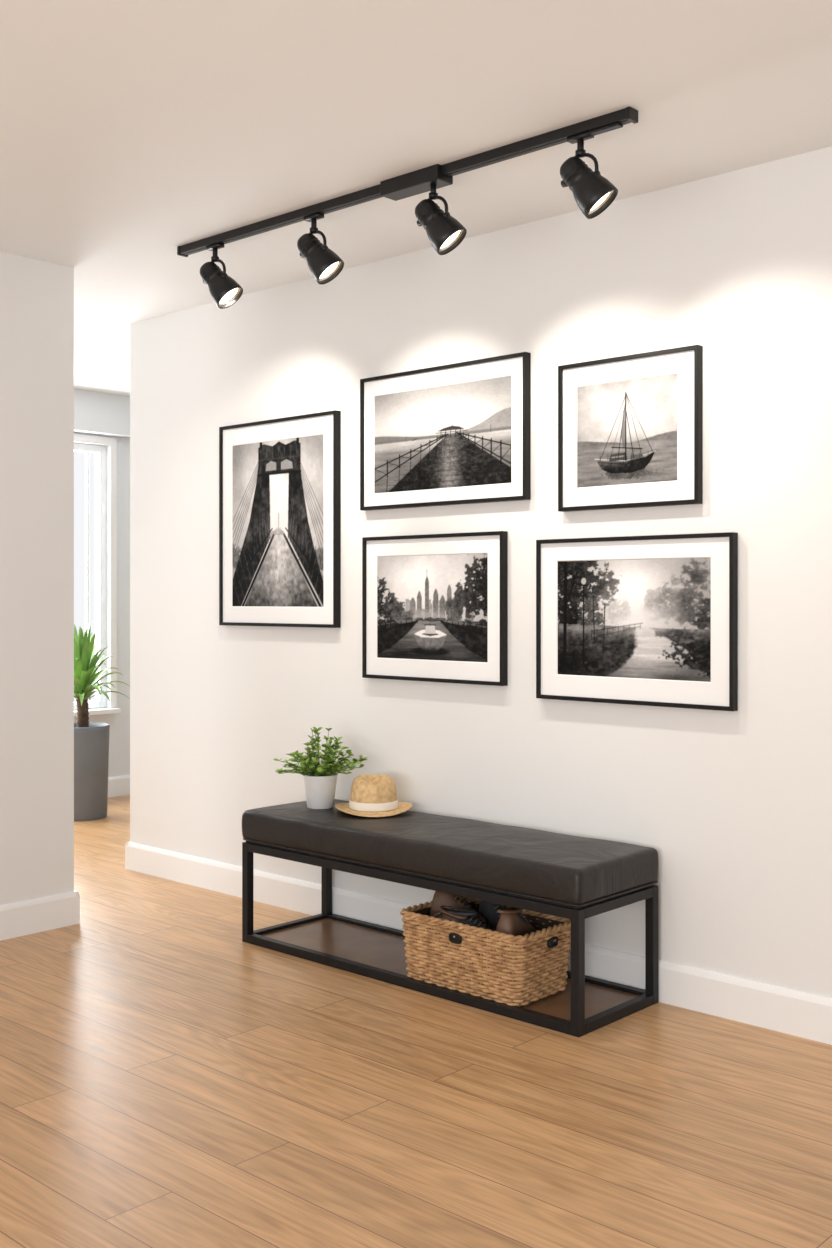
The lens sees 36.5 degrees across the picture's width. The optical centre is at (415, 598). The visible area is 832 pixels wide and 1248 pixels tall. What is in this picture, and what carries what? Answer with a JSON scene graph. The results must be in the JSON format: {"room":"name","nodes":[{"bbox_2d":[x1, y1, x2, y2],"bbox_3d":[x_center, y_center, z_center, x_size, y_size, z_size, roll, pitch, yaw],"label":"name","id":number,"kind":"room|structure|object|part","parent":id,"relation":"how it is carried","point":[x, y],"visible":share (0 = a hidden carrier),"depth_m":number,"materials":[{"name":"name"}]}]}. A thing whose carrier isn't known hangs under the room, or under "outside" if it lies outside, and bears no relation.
{"room":"home entryway","nodes":[
{"label":"home entryway","id":0,"kind":"room"},
{"bbox_2d":[0,252,73,904],"bbox_3d":[-3.494,-0.011,2.589,0.150,2.523,6.280,0,0,43],"label":"wall","id":1,"kind":"structure","parent":0,"point":[37,296],"depth_m":4.74,"materials":[{"name":"white paint"}]},
{"bbox_2d":[0,891,75,940],"bbox_3d":[-3.433,1.188,2.533,0.016,0.125,6.280,0,0,43],"label":"baseboard","id":2,"kind":"structure","parent":1,"relation":"attached to","point":[17,919],"depth_m":4.72,"materials":[{"name":"white paint"}]},
{"bbox_2d":[74,890,79,923],"bbox_3d":[-1.360,1.188,4.904,0.166,0.125,0.016,0,0,43],"label":"baseboard","id":3,"kind":"structure","parent":1,"relation":"attached to","point":[76,892],"depth_m":4.85,"materials":[{"name":"white paint"}]},
{"bbox_2d":[74,722,109,820],"bbox_3d":[-1.914,0.987,7.219,0.312,0.527,0.312,0,0,43],"label":"planter","id":4,"kind":"object","parent":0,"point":[91,739],"depth_m":7.10,"materials":[{"name":"grey ceramic"}]},
{"bbox_2d":[74,432,129,776],"bbox_3d":[-3.254,-0.011,6.623,0.150,2.523,6.650,0,0,43],"label":"wall","id":5,"kind":"structure","parent":0,"point":[119,731],"depth_m":8.01,"materials":[{"name":"white paint"}]},
{"bbox_2d":[74,443,105,709],"bbox_3d":[-2.518,-0.138,7.403,0.060,1.655,1.595,0,0,43],"label":"window","id":6,"kind":"structure","parent":5,"relation":"in","point":[99,450],"depth_m":7.95,"materials":[{"name":"white glass"}]},
{"bbox_2d":[74,433,116,707],"bbox_3d":[-2.468,-0.163,7.358,0.015,1.705,1.695,0,0,43],"label":"window frame","id":7,"kind":"structure","parent":5,"relation":"attached to","point":[112,442],"depth_m":7.95,"materials":[{"name":"white paint"}]},
{"bbox_2d":[74,708,120,716],"bbox_3d":[-2.452,0.705,7.342,0.080,0.030,1.675,0,0,43],"label":"sill","id":8,"kind":"structure","parent":5,"relation":"attached to","point":[103,710],"depth_m":7.85,"materials":[{"name":"white paint"}]},
{"bbox_2d":[74,389,129,437],"bbox_3d":[-3.162,-1.149,6.539,0.100,0.248,6.650,0,0,43],"label":"trim","id":9,"kind":"structure","parent":5,"relation":"attached to","point":[98,413],"depth_m":7.80,"materials":[{"name":"white paint"}]},
{"bbox_2d":[108,775,129,796],"bbox_3d":[-3.193,1.188,6.567,0.016,0.125,6.650,0,0,43],"label":"baseboard","id":10,"kind":"structure","parent":5,"relation":"attached to","point":[117,785],"depth_m":7.99,"materials":[{"name":"white paint"}]},
{"bbox_2d":[125,841,129,868],"bbox_3d":[-1.284,1.188,5.891,0.016,0.125,0.166,0,0,43],"label":"baseboard","id":11,"kind":"structure","parent":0,"point":[126,844],"depth_m":5.83,"materials":[{"name":"white wood"}]},
{"bbox_2d":[0,795,831,1247],"bbox_3d":[-0.737,1.300,2.414,9.550,0.100,9.750,0,0,43],"label":"floor","id":12,"kind":"structure","parent":0,"point":[169,1078],"depth_m":3.10,"materials":[{"name":"brown wood"}]},
{"bbox_2d":[74,620,129,820],"bbox_3d":[-1.902,0.684,7.213,0.573,1.133,0.572,0,0,43],"label":"potted palm","id":13,"kind":"object","parent":12,"relation":"on","point":[91,739],"visible":0.73,"depth_m":7.13,"materials":[{"name":"grey ceramic"}]},
{"bbox_2d":[242,799,658,1036],"bbox_3d":[0.058,1.006,4.249,1.502,0.488,0.437,0,0,43],"label":"bench","id":14,"kind":"object","parent":12,"relation":"on","point":[575,878],"visible":0.93,"depth_m":4.00,"materials":[{"name":"black"}]},
{"bbox_2d":[273,727,367,808],"bbox_3d":[-0.357,0.620,4.621,0.354,0.291,0.313,0,0,13],"label":"potted plant","id":15,"kind":"object","parent":14,"relation":"on","point":[320,780],"visible":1,"depth_m":4.58,"materials":[{"name":"green plant"}]},
{"bbox_3d":[-0.351,0.705,4.625,0.128,0.123,0.128,0,0,43],"label":"pot","id":16,"kind":"part","parent":15,"relation":"part of","materials":[{"name":"white ceramic"}]},
{"bbox_2d":[335,774,411,816],"bbox_3d":[-0.153,0.701,4.545,0.280,0.122,0.301,0,0,-5],"label":"straw hat","id":17,"kind":"object","parent":14,"relation":"on","point":[371,795],"visible":1,"depth_m":4.47,"materials":[{"name":"beige wicker"}]},
{"bbox_2d":[261,918,638,1020],"bbox_3d":[0.058,1.238,4.250,1.430,0.012,0.365,0,0,43],"label":"shelf","id":18,"kind":"object","parent":14,"relation":"attached to","point":[381,948],"depth_m":4.39,"materials":[{"name":"brown wood"}]},
{"bbox_2d":[242,799,658,904],"bbox_3d":[0.057,0.821,4.248,1.502,0.118,0.434,0,0,43],"label":"cushion","id":19,"kind":"object","parent":14,"relation":"on","point":[529,866],"depth_m":3.98,"materials":[{"name":"black leather"}]},
{"bbox_2d":[400,896,570,1006],"bbox_3d":[0.222,1.116,4.024,0.511,0.222,0.305,0,0,43],"label":"wicker basket","id":20,"kind":"object","parent":14,"relation":"on","point":[512,970],"visible":0.88,"depth_m":3.89,"materials":[{"name":"brown wicker"}]},
{"bbox_3d":[0.122,1.055,3.915,0.052,0.032,0.008,0,0,43],"label":"handle","id":21,"kind":"part","parent":20,"relation":"part of","materials":[{"name":"metal"}]},
{"bbox_2d":[429,891,536,935],"bbox_3d":[0.202,1.024,4.044,0.415,0.169,0.248,0,0,43],"label":"shoes","id":22,"kind":"object","parent":20,"relation":"in","point":[450,907],"visible":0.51,"depth_m":4.00,"materials":[{"name":"brown leather"}]},
{"bbox_3d":[0.420,1.055,3.871,0.008,0.032,0.052,0,0,43],"label":"handle","id":23,"kind":"part","parent":20,"relation":"part of","materials":[{"name":"metal"}]},
{"bbox_2d":[0,0,831,395],"bbox_3d":[-0.737,-1.323,2.414,9.550,0.100,9.750,0,0,43],"label":"ceiling","id":24,"kind":"structure","parent":0,"point":[133,132],"depth_m":3.30,"materials":[{"name":"white paint"}]},
{"bbox_2d":[177,106,637,308],"bbox_3d":[-0.130,-1.147,3.937,1.922,0.251,0.124,0,0,43],"label":"track light","id":25,"kind":"object","parent":24,"relation":"attached to","point":[593,193],"visible":1,"depth_m":3.73,"materials":[{"name":"black metal"}]},
{"bbox_2d":[130,146,831,997],"bbox_3d":[1.498,-0.011,3.349,7.520,2.523,0.150,0,0,43],"label":"wall","id":26,"kind":"structure","parent":0,"point":[735,807],"depth_m":4.23,"materials":[{"name":"white paint"}]},
{"bbox_2d":[219,410,340,627],"bbox_3d":[-0.563,-0.307,5.118,0.711,0.840,0.029,0,0,43],"label":"photo","id":27,"kind":"object","parent":26,"relation":"attached to","point":[280,479],"visible":1,"depth_m":5.09,"materials":[{"name":"black paper"}]},
{"bbox_2d":[232,434,322,606],"bbox_3d":[-0.567,-0.305,5.118,0.557,0.674,0.001,0,0,43],"label":"print","id":28,"kind":"object","parent":27,"relation":"attached to","point":[277,485],"depth_m":5.11},
{"bbox_2d":[362,531,507,685],"bbox_3d":[0.056,0.034,4.550,0.677,0.530,0.029,0,0,43],"label":"photo","id":29,"kind":"object","parent":26,"relation":"attached to","point":[435,606],"visible":1,"depth_m":4.53,"materials":[{"name":"black paper"}]},
{"bbox_2d":[377,553,487,661],"bbox_3d":[0.051,0.032,4.551,0.533,0.378,0.001,0,0,43],"label":"print","id":30,"kind":"object","parent":29,"relation":"attached to","point":[430,607],"depth_m":4.54},
{"bbox_2d":[360,352,530,510],"bbox_3d":[0.088,-0.583,4.520,0.788,0.497,0.029,0,0,43],"label":"photo","id":31,"kind":"object","parent":26,"relation":"attached to","point":[456,433],"visible":1,"depth_m":4.50,"materials":[{"name":"black paper"}]},
{"bbox_2d":[374,376,510,493],"bbox_3d":[0.085,-0.578,4.521,0.653,0.365,0.001,0,0,43],"label":"print","id":32,"kind":"object","parent":31,"relation":"attached to","point":[455,435],"depth_m":4.50},
{"bbox_2d":[127,842,831,1044],"bbox_3d":[1.442,1.188,3.288,7.520,0.125,0.016,0,0,43],"label":"baseboard","id":33,"kind":"structure","parent":26,"relation":"attached to","point":[780,1009],"depth_m":4.01,"materials":[{"name":"white paint"}]},
{"bbox_2d":[558,345,702,511],"bbox_3d":[0.668,-0.526,3.988,0.519,0.479,0.029,0,0,43],"label":"photo","id":34,"kind":"object","parent":26,"relation":"attached to","point":[630,427],"visible":1,"depth_m":3.97,"materials":[{"name":"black paper"}]},
{"bbox_2d":[577,374,676,487],"bbox_3d":[0.663,-0.525,3.990,0.372,0.327,0.001,0,0,43],"label":"print","id":35,"kind":"object","parent":34,"relation":"attached to","point":[627,430],"depth_m":3.98},
{"bbox_2d":[536,532,737,710],"bbox_3d":[0.678,0.069,3.979,0.726,0.529,0.029,0,0,43],"label":"photo","id":36,"kind":"object","parent":26,"relation":"attached to","point":[651,620],"visible":1,"depth_m":3.95,"materials":[{"name":"black paper"}]},
{"bbox_2d":[558,558,710,681],"bbox_3d":[0.676,0.064,3.978,0.565,0.373,0.001,0,0,43],"label":"print","id":37,"kind":"object","parent":36,"relation":"attached to","point":[636,618],"depth_m":3.96}
]}

